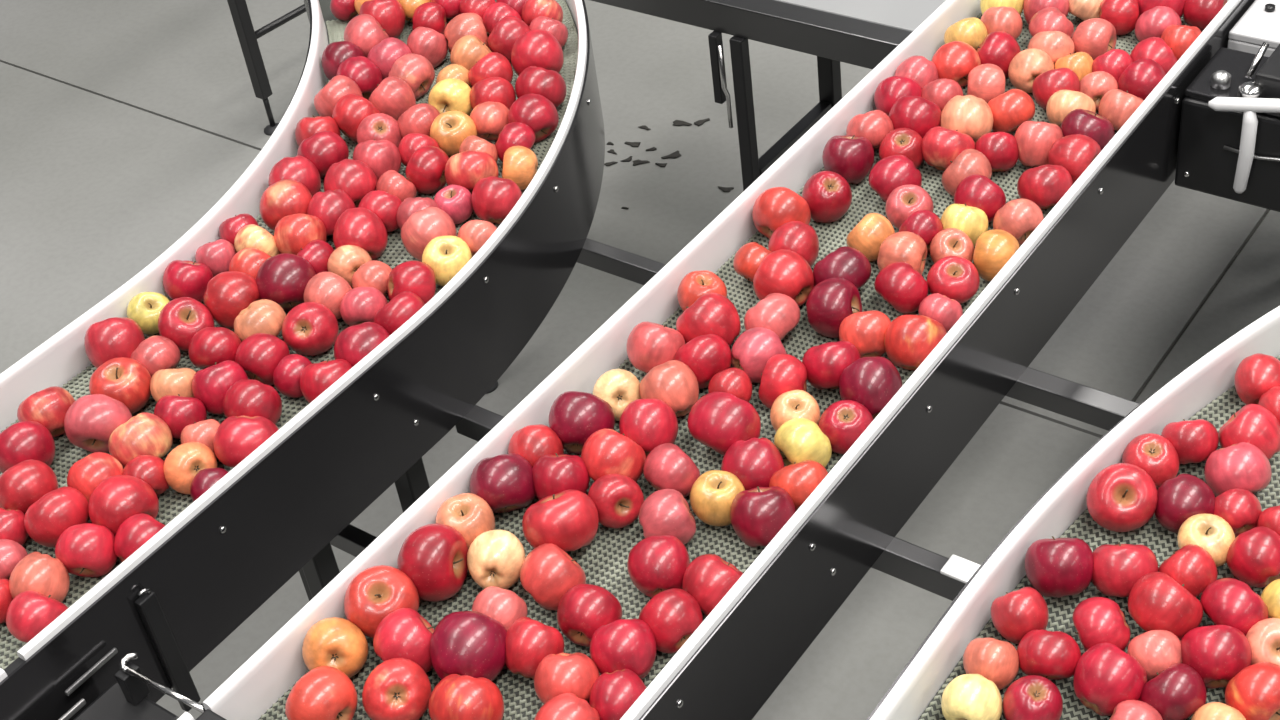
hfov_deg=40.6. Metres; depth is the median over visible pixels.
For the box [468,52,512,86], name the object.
apple
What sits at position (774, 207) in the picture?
apple
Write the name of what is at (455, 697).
apple
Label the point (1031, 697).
apple
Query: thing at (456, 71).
apple
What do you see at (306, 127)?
apple
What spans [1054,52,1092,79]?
apple
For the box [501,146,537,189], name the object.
apple
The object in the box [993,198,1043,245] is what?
apple
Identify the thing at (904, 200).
apple
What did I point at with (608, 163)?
scrap
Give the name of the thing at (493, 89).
apple
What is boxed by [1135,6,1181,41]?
apple
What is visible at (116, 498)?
apple
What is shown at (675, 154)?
scrap
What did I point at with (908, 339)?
apple
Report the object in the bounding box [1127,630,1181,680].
apple
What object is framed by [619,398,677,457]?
apple
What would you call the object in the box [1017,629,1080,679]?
apple
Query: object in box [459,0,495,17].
apple
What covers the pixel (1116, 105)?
apple
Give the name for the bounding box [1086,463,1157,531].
apple
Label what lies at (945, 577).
cross beam
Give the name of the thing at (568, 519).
apple
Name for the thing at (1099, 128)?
apple
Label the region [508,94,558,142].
apple
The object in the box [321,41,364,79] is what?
apple
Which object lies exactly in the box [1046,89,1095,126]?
apple
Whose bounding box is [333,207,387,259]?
apple
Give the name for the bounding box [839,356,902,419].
apple
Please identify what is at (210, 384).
apple
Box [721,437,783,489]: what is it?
apple
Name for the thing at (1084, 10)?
apple
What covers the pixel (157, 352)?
apple
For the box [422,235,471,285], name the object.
apple
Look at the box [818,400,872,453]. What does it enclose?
apple
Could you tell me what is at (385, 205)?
apple
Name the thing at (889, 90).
apple
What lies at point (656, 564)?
apple
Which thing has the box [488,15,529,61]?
apple
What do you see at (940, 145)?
apple
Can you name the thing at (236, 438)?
apple
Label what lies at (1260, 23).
control box
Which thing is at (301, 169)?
apple
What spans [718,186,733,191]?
scrap
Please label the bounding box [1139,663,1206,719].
apple
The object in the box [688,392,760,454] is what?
apple
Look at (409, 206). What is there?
apple
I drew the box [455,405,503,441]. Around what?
cross beam
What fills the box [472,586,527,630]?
apple
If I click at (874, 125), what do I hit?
apple
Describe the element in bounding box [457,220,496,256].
apple
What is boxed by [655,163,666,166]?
scrap
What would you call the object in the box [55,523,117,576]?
apple
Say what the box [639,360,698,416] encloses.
apple
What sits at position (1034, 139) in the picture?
apple
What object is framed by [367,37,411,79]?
apple
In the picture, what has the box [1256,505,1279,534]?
apple
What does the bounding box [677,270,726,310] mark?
apple
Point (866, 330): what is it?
apple
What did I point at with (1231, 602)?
apple
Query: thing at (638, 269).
cross beam
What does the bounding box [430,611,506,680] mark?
apple
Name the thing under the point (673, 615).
apple
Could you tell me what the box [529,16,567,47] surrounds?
apple
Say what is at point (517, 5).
apple
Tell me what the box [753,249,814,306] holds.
apple
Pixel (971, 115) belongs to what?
apple
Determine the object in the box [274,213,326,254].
apple
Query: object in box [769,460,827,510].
apple
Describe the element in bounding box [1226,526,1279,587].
apple
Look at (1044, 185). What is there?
apple
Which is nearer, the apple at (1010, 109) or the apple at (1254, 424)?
the apple at (1254, 424)
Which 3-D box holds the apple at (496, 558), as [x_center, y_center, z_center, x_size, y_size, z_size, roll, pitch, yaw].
[-0.188,0.265,2.262,0.077,0.080,0.076,-3,40,6]
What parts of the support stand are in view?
leg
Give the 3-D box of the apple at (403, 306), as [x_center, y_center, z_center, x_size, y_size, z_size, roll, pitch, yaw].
[-0.371,-0.066,2.686,0.082,0.082,0.086,26,51,35]
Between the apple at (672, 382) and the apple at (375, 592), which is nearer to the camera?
the apple at (375, 592)
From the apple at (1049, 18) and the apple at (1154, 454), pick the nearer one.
the apple at (1154, 454)
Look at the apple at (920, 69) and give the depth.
3.03 m
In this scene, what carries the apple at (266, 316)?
on the conveyor at (217, 557)
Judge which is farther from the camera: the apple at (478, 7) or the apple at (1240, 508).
the apple at (478, 7)
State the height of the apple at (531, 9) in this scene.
0.082 m
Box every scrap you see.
[604,161,617,165]
[621,156,631,161]
[625,142,640,146]
[633,159,648,165]
[639,125,649,129]
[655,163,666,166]
[661,150,680,158]
[673,120,691,125]
[694,118,709,125]
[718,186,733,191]
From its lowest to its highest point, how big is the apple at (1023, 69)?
0.077 m
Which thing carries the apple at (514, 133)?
on the conveyor at (217, 557)
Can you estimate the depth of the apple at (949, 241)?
2.65 m
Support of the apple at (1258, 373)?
on the conveyor at (1205, 389)
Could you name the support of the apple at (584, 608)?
on the conveyor at (789, 588)
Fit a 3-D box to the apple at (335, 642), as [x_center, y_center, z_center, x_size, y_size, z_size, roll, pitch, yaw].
[-0.383,0.364,2.175,0.082,0.081,0.077,-13,40,-5]
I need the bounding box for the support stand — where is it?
[227,0,305,135]
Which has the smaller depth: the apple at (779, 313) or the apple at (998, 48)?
the apple at (779, 313)
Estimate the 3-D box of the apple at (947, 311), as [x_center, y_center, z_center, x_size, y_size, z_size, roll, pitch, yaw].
[0.445,-0.069,2.559,0.065,0.063,0.064,11,43,23]
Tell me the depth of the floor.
4.58 m
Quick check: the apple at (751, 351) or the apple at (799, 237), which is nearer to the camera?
the apple at (751, 351)
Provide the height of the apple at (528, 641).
0.078 m
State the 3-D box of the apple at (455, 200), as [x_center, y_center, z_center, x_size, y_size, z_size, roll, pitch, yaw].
[-0.315,-0.262,2.929,0.068,0.062,0.067,-29,44,-23]
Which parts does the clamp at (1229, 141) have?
knob, lid, handle stem, clamp lever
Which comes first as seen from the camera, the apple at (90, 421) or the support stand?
the apple at (90, 421)
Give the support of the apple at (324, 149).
on the conveyor at (217, 557)
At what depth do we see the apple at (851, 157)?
2.85 m
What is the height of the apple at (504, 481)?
0.090 m
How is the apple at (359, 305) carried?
on the conveyor at (217, 557)
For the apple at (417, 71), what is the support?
on the conveyor at (217, 557)
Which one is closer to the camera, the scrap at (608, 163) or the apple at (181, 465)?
the apple at (181, 465)
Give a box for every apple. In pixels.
[0,421,54,472]
[0,459,58,513]
[0,508,28,545]
[0,539,27,579]
[0,579,12,623]
[6,591,67,642]
[9,552,69,602]
[17,386,74,437]
[24,486,89,547]
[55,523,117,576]
[64,394,131,452]
[67,452,123,502]
[84,317,144,367]
[88,475,158,535]
[89,357,150,413]
[108,412,172,467]
[114,513,164,561]
[122,455,168,495]
[127,292,168,333]
[130,335,180,377]
[150,367,195,401]
[154,394,206,438]
[158,297,214,350]
[163,260,212,302]
[163,442,216,494]
[180,419,219,458]
[188,327,240,368]
[190,468,227,501]
[192,360,247,414]
[195,239,236,276]
[203,271,258,328]
[213,415,278,466]
[219,213,258,245]
[222,379,281,423]
[229,248,270,278]
[234,224,280,256]
[234,299,285,341]
[235,333,289,385]
[256,253,315,310]
[259,179,311,230]
[268,156,320,196]
[273,354,311,397]
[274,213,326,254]
[282,302,338,355]
[285,666,357,719]
[295,115,340,145]
[297,131,348,177]
[297,239,333,273]
[300,359,351,403]
[302,617,368,677]
[304,272,351,319]
[307,189,355,235]
[314,75,362,116]
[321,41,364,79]
[324,159,377,207]
[327,245,371,287]
[330,0,357,20]
[332,93,379,141]
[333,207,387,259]
[334,322,389,366]
[336,56,381,99]
[340,287,387,325]
[344,14,388,57]
[344,565,418,637]
[352,260,391,295]
[353,139,401,179]
[354,0,370,13]
[356,113,400,146]
[358,190,401,231]
[359,0,405,37]
[362,658,431,719]
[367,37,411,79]
[368,76,415,120]
[373,291,424,334]
[373,608,433,672]
[376,170,416,201]
[387,261,435,303]
[388,53,434,98]
[396,197,438,229]
[397,0,430,21]
[397,103,439,138]
[397,523,467,601]
[398,133,439,166]
[401,207,456,261]
[405,146,448,193]
[406,27,447,67]
[412,2,446,34]
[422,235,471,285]
[428,78,471,115]
[428,674,503,719]
[430,111,476,156]
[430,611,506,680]
[431,0,460,19]
[434,185,472,223]
[436,64,471,87]
[436,493,494,549]
[444,13,488,53]
[445,151,498,193]
[450,35,490,69]
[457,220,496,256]
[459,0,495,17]
[459,135,497,162]
[467,530,525,588]
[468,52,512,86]
[470,77,515,108]
[470,101,508,140]
[470,453,535,512]
[471,176,521,223]
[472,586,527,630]
[482,2,521,36]
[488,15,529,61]
[495,122,535,161]
[496,0,525,17]
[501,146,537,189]
[505,617,563,678]
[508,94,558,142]
[508,424,563,466]
[511,29,563,75]
[515,66,566,107]
[520,543,585,610]
[521,0,562,25]
[522,489,598,551]
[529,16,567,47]
[532,453,589,499]
[534,653,599,703]
[534,693,599,719]
[549,391,614,453]
[557,584,621,646]
[581,428,645,481]
[588,474,643,528]
[589,669,645,719]
[590,619,655,678]
[593,369,640,420]
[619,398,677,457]
[627,321,684,372]
[627,535,689,597]
[638,588,702,653]
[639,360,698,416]
[639,489,695,544]
[643,443,699,496]
[674,334,731,388]
[676,293,740,345]
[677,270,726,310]
[682,554,743,615]
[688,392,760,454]
[690,470,744,525]
[708,368,751,401]
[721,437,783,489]
[730,486,795,546]
[731,327,786,382]
[733,242,770,281]
[744,293,800,339]
[752,187,810,238]
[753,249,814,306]
[758,354,807,408]
[768,221,818,266]
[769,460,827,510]
[770,390,819,430]
[774,418,831,466]
[802,171,851,222]
[802,341,860,389]
[806,278,861,338]
[813,246,870,290]
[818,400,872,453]
[822,135,873,183]
[839,310,890,357]
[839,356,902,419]
[846,110,893,148]
[846,213,894,261]
[869,155,921,202]
[874,76,921,115]
[874,262,927,313]
[877,231,926,274]
[879,128,923,168]
[884,315,946,369]
[885,184,933,228]
[889,96,941,137]
[894,55,938,88]
[898,210,942,252]
[918,293,962,332]
[921,78,962,110]
[922,126,974,170]
[927,256,979,303]
[930,228,973,262]
[931,41,980,86]
[940,95,992,143]
[941,204,987,246]
[941,674,1002,719]
[942,149,991,196]
[944,17,987,50]
[954,174,1005,222]
[963,637,1018,689]
[967,64,1004,103]
[973,229,1018,280]
[975,132,1018,171]
[977,31,1020,77]
[980,0,1023,14]
[980,6,1022,39]
[988,89,1034,132]
[990,587,1048,643]
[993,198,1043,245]
[1002,675,1062,719]
[1008,48,1054,92]
[1014,120,1062,166]
[1017,165,1072,208]
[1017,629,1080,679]
[1023,0,1068,24]
[1024,536,1092,597]
[1027,31,1074,65]
[1029,7,1073,38]
[1032,68,1079,109]
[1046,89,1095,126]
[1048,134,1100,183]
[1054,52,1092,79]
[1060,109,1114,150]
[1068,0,1102,20]
[1072,18,1115,60]
[1072,597,1130,651]
[1073,643,1146,715]
[1080,71,1118,109]
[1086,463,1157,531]
[1092,49,1132,82]
[1092,542,1157,597]
[1098,89,1143,130]
[1099,0,1138,34]
[1109,700,1162,719]
[1118,58,1165,99]
[1122,433,1178,488]
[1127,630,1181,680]
[1128,572,1202,639]
[1130,37,1177,73]
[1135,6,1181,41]
[1138,0,1185,17]
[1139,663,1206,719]
[1154,474,1214,532]
[1158,544,1217,597]
[1161,24,1201,59]
[1161,419,1218,463]
[1177,513,1234,566]
[1181,625,1251,688]
[1183,0,1226,30]
[1191,702,1245,719]
[1200,578,1268,635]
[1204,442,1271,496]
[1214,488,1261,535]
[1218,404,1279,459]
[1225,662,1279,719]
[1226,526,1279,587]
[1234,353,1279,404]
[1246,618,1279,665]
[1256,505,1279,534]
[1258,386,1279,422]
[1261,579,1279,618]
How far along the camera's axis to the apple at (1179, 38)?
3.02 m
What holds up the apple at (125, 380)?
on the conveyor at (217, 557)
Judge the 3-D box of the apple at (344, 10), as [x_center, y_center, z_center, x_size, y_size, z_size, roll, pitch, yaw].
[-0.601,-0.727,3.539,0.063,0.067,0.066,17,46,28]
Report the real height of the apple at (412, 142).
0.073 m
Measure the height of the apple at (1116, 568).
0.077 m
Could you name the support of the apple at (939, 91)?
on the conveyor at (789, 588)
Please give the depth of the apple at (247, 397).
2.53 m
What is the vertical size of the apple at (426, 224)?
0.093 m
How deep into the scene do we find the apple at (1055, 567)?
2.11 m
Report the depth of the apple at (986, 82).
2.97 m
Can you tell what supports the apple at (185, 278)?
on the conveyor at (217, 557)
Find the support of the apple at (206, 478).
on the conveyor at (217, 557)
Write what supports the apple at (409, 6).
on the conveyor at (217, 557)
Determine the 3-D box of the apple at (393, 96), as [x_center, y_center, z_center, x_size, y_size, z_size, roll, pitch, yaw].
[-0.458,-0.480,3.200,0.088,0.089,0.084,11,43,22]
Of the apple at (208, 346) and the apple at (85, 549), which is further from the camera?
the apple at (208, 346)
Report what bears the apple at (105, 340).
on the conveyor at (217, 557)
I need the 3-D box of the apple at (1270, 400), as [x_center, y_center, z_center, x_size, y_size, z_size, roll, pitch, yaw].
[0.860,0.069,2.314,0.067,0.070,0.064,-18,40,-11]
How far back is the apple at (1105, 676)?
1.97 m
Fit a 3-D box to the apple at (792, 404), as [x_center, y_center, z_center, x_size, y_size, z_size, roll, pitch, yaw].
[0.217,0.080,2.417,0.070,0.067,0.073,10,43,22]
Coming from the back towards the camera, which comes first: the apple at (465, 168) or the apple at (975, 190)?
the apple at (465, 168)
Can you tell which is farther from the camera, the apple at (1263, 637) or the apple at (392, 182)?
the apple at (392, 182)
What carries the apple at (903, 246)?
on the conveyor at (789, 588)
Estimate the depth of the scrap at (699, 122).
4.78 m
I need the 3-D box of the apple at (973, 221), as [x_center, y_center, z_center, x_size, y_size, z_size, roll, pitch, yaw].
[0.508,-0.211,2.711,0.074,0.075,0.073,8,42,19]
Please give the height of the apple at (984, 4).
0.085 m
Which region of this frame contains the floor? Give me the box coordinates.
[0,0,1279,719]
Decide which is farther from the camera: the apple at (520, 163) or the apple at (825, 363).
the apple at (520, 163)
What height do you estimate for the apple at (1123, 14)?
0.078 m
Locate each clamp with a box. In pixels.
[58,647,203,719]
[1175,42,1279,211]
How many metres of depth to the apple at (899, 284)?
2.57 m
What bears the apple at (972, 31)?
on the conveyor at (789, 588)
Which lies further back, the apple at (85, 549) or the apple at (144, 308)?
the apple at (144, 308)
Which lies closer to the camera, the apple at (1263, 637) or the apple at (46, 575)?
the apple at (1263, 637)
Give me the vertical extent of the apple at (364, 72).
0.089 m
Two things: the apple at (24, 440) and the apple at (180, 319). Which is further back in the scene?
the apple at (180, 319)
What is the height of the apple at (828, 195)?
0.082 m
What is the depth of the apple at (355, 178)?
2.96 m
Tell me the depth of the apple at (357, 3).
3.48 m
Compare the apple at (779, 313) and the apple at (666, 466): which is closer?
the apple at (666, 466)
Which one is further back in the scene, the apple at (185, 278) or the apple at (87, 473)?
the apple at (185, 278)
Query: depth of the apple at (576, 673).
2.06 m
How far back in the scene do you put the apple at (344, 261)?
2.79 m
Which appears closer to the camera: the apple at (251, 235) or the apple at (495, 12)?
the apple at (251, 235)
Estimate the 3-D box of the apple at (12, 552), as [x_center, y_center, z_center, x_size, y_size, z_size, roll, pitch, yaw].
[-0.875,0.278,2.380,0.066,0.064,0.064,-24,42,-17]
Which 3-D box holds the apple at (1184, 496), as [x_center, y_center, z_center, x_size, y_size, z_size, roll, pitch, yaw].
[0.691,0.184,2.201,0.078,0.075,0.074,-23,41,-17]
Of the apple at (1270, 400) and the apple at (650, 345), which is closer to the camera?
the apple at (1270, 400)
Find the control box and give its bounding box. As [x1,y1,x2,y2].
[1228,0,1279,56]
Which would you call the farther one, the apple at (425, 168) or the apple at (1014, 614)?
the apple at (425, 168)
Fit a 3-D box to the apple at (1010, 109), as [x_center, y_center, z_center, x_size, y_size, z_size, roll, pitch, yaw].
[0.627,-0.420,2.937,0.081,0.081,0.082,-36,47,-29]
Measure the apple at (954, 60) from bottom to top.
0.085 m
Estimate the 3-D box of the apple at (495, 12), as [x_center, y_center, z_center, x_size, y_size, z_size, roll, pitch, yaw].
[-0.271,-0.660,3.387,0.081,0.083,0.080,27,51,35]
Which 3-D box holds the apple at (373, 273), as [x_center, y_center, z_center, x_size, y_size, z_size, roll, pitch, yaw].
[-0.426,-0.125,2.780,0.071,0.071,0.070,-22,41,-15]
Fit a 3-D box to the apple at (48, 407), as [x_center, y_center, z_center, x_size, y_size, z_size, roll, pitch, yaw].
[-0.892,0.079,2.607,0.086,0.085,0.083,-20,41,-14]
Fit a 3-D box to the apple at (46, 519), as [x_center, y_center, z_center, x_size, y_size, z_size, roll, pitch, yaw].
[-0.814,0.218,2.420,0.083,0.086,0.091,25,50,34]
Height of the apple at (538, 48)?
0.103 m
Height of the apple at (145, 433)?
0.085 m
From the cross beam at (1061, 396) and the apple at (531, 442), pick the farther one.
the cross beam at (1061, 396)
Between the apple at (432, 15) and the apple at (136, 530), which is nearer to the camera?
the apple at (136, 530)
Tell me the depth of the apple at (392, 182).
2.95 m
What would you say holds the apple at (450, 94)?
on the conveyor at (217, 557)
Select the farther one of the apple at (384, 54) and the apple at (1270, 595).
the apple at (384, 54)
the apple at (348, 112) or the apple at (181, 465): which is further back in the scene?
the apple at (348, 112)
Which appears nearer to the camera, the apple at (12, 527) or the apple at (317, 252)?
the apple at (12, 527)
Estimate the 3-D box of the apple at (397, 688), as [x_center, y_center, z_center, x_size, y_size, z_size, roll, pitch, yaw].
[-0.296,0.406,2.106,0.085,0.080,0.079,-24,42,-18]
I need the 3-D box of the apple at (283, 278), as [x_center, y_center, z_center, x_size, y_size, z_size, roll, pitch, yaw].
[-0.569,-0.123,2.783,0.100,0.099,0.097,-12,39,-4]
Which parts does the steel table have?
adjuster plate, adjuster rod, leg, leg, plate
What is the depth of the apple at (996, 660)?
2.02 m
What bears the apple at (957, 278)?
on the conveyor at (789, 588)
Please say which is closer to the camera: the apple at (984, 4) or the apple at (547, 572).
the apple at (547, 572)
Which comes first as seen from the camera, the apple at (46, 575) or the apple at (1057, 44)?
the apple at (46, 575)
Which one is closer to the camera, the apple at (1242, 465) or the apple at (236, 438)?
the apple at (1242, 465)
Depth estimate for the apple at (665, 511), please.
2.25 m
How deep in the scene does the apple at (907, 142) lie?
2.86 m
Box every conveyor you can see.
[0,0,604,719]
[177,0,1254,719]
[867,305,1279,719]
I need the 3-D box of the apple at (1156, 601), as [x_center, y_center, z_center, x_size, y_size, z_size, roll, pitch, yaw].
[0.626,0.294,2.068,0.085,0.088,0.086,-22,41,-16]
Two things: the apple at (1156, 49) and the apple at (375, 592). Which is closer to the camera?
the apple at (375, 592)
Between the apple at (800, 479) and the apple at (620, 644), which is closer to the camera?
the apple at (620, 644)
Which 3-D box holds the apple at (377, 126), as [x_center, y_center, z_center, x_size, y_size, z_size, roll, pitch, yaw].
[-0.469,-0.402,3.115,0.082,0.086,0.086,-10,39,-2]
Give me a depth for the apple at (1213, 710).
1.92 m
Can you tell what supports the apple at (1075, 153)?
on the conveyor at (789, 588)
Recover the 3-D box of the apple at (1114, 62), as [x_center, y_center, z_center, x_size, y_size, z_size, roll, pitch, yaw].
[0.822,-0.504,3.007,0.074,0.076,0.075,-25,42,-19]
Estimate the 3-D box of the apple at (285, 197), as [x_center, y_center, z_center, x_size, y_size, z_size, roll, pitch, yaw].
[-0.604,-0.262,2.962,0.093,0.096,0.092,-21,41,-15]
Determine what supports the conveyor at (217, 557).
on the floor
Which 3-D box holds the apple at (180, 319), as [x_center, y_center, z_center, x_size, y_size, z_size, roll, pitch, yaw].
[-0.718,-0.056,2.736,0.086,0.080,0.086,-24,42,-17]
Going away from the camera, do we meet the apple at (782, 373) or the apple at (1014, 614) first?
the apple at (1014, 614)
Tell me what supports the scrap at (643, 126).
on the floor
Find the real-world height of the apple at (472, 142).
0.070 m
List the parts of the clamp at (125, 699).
rod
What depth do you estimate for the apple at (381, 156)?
3.01 m
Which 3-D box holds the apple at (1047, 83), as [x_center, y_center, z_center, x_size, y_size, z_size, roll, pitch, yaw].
[0.717,-0.466,2.976,0.082,0.078,0.078,-26,43,-21]
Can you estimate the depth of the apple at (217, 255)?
2.86 m
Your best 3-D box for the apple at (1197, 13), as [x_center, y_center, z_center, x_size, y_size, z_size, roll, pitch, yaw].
[1.020,-0.635,3.122,0.078,0.083,0.085,12,44,23]
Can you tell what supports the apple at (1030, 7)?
on the conveyor at (789, 588)
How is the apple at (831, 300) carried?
on the conveyor at (789, 588)
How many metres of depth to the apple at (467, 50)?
3.26 m
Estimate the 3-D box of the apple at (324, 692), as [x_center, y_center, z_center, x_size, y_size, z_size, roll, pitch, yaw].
[-0.387,0.417,2.105,0.076,0.089,0.089,26,50,35]
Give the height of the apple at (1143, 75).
0.084 m
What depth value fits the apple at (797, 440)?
2.33 m
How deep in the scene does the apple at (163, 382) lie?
2.59 m
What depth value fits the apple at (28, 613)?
2.25 m
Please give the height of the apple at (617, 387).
0.074 m
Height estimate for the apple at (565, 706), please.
0.082 m
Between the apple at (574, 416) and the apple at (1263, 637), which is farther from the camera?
the apple at (574, 416)
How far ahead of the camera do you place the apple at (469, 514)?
2.29 m
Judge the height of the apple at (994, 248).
0.082 m
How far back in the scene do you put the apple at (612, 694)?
2.04 m
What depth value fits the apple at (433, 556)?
2.22 m
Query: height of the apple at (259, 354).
0.084 m
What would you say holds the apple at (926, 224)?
on the conveyor at (789, 588)
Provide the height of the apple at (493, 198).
0.085 m
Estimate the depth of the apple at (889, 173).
2.78 m
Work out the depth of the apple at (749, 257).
2.67 m
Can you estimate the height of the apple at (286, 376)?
0.068 m
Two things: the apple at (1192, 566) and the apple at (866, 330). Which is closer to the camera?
the apple at (1192, 566)
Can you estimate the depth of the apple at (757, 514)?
2.23 m
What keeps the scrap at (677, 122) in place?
on the floor
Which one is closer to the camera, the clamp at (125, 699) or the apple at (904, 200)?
the clamp at (125, 699)
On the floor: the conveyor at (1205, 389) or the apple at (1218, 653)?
the conveyor at (1205, 389)
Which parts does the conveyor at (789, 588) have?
rail, rail, panel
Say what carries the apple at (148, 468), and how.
on the conveyor at (217, 557)
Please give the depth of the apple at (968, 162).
2.78 m
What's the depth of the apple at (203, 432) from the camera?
2.50 m
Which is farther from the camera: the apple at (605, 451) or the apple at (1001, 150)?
the apple at (1001, 150)
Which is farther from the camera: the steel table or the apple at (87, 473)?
the steel table
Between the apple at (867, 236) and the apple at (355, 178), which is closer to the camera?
the apple at (867, 236)
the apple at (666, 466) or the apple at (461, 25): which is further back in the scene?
the apple at (461, 25)
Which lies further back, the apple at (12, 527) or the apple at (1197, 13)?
the apple at (1197, 13)
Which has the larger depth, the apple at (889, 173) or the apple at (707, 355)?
the apple at (889, 173)
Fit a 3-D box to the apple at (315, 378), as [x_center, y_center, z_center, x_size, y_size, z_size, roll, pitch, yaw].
[-0.465,0.035,2.585,0.084,0.082,0.082,-22,41,-16]
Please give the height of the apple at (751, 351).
0.082 m
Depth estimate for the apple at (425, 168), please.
2.98 m
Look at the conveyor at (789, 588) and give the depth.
2.46 m
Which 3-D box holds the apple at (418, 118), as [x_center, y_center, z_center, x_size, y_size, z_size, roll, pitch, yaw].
[-0.397,-0.424,3.125,0.085,0.082,0.078,-25,42,-19]
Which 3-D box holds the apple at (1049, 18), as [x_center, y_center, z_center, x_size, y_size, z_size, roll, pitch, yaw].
[0.743,-0.596,3.126,0.079,0.082,0.084,-6,39,3]
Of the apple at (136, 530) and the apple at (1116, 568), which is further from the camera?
the apple at (136, 530)
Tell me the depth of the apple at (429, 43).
3.32 m
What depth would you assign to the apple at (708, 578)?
2.15 m
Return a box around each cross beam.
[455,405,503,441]
[577,238,665,284]
[871,537,980,600]
[1006,367,1139,430]
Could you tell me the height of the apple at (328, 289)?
0.081 m
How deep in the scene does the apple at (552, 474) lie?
2.33 m
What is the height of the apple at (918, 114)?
0.090 m
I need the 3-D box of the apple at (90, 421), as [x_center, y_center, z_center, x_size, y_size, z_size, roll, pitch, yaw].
[-0.800,0.094,2.565,0.099,0.096,0.085,-3,40,6]
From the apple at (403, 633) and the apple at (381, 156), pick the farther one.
the apple at (381, 156)
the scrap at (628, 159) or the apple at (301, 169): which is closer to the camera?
the apple at (301, 169)
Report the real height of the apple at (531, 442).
0.078 m
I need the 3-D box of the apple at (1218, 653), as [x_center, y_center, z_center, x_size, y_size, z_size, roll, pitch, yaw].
[0.668,0.342,2.009,0.081,0.079,0.075,-7,39,2]
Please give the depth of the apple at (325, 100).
3.19 m
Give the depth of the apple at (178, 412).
2.54 m
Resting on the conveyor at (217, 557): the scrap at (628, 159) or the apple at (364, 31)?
the apple at (364, 31)
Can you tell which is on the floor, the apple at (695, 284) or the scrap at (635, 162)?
the scrap at (635, 162)
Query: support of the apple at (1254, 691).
on the conveyor at (1205, 389)
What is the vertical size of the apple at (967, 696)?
0.070 m
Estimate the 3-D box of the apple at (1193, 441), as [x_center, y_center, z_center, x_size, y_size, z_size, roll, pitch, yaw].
[0.727,0.106,2.288,0.074,0.069,0.070,-26,43,-21]
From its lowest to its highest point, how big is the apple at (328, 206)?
0.087 m
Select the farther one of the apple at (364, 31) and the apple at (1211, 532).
the apple at (364, 31)
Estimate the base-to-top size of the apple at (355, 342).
0.089 m
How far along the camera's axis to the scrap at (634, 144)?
4.73 m
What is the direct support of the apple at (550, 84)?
on the conveyor at (217, 557)
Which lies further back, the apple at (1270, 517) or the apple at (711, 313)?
the apple at (711, 313)
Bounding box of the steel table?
[591,0,945,190]
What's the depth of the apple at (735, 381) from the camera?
2.46 m
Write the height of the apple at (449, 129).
0.077 m
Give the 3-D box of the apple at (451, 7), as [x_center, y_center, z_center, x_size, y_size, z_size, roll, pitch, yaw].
[-0.377,-0.719,3.476,0.088,0.081,0.086,-24,42,-18]
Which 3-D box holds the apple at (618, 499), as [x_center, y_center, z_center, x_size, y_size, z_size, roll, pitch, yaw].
[-0.034,0.188,2.327,0.075,0.075,0.070,-31,45,-25]
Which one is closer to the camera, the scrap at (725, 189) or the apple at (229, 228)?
the apple at (229, 228)
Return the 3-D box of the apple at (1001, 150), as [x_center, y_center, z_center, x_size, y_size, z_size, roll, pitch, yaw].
[0.589,-0.345,2.856,0.075,0.072,0.072,-20,41,-13]
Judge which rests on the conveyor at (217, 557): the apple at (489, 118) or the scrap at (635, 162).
the apple at (489, 118)
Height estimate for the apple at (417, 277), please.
0.085 m
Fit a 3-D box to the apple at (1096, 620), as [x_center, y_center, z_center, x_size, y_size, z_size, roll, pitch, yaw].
[0.550,0.319,2.063,0.067,0.076,0.077,-15,40,-7]
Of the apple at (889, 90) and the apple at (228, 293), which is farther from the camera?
the apple at (889, 90)
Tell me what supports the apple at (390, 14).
on the conveyor at (217, 557)
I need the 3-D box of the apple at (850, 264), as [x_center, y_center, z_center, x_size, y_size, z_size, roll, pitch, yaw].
[0.308,-0.130,2.638,0.092,0.088,0.087,-25,42,-19]
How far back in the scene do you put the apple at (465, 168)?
2.93 m
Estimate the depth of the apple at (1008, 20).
3.13 m
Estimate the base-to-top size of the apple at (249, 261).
0.078 m
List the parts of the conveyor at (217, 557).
rail, rail, bracket plate, panel, leg, leg, leg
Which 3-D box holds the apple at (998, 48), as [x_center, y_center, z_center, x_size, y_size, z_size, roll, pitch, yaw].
[0.634,-0.541,3.076,0.082,0.086,0.088,9,43,20]
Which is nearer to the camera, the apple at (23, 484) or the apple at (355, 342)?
the apple at (23, 484)
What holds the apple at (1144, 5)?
on the conveyor at (789, 588)
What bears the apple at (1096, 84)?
on the conveyor at (789, 588)
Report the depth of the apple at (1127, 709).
1.94 m
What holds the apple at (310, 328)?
on the conveyor at (217, 557)
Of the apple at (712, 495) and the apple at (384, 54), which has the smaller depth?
the apple at (712, 495)
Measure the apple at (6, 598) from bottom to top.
0.068 m
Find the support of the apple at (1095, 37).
on the conveyor at (789, 588)

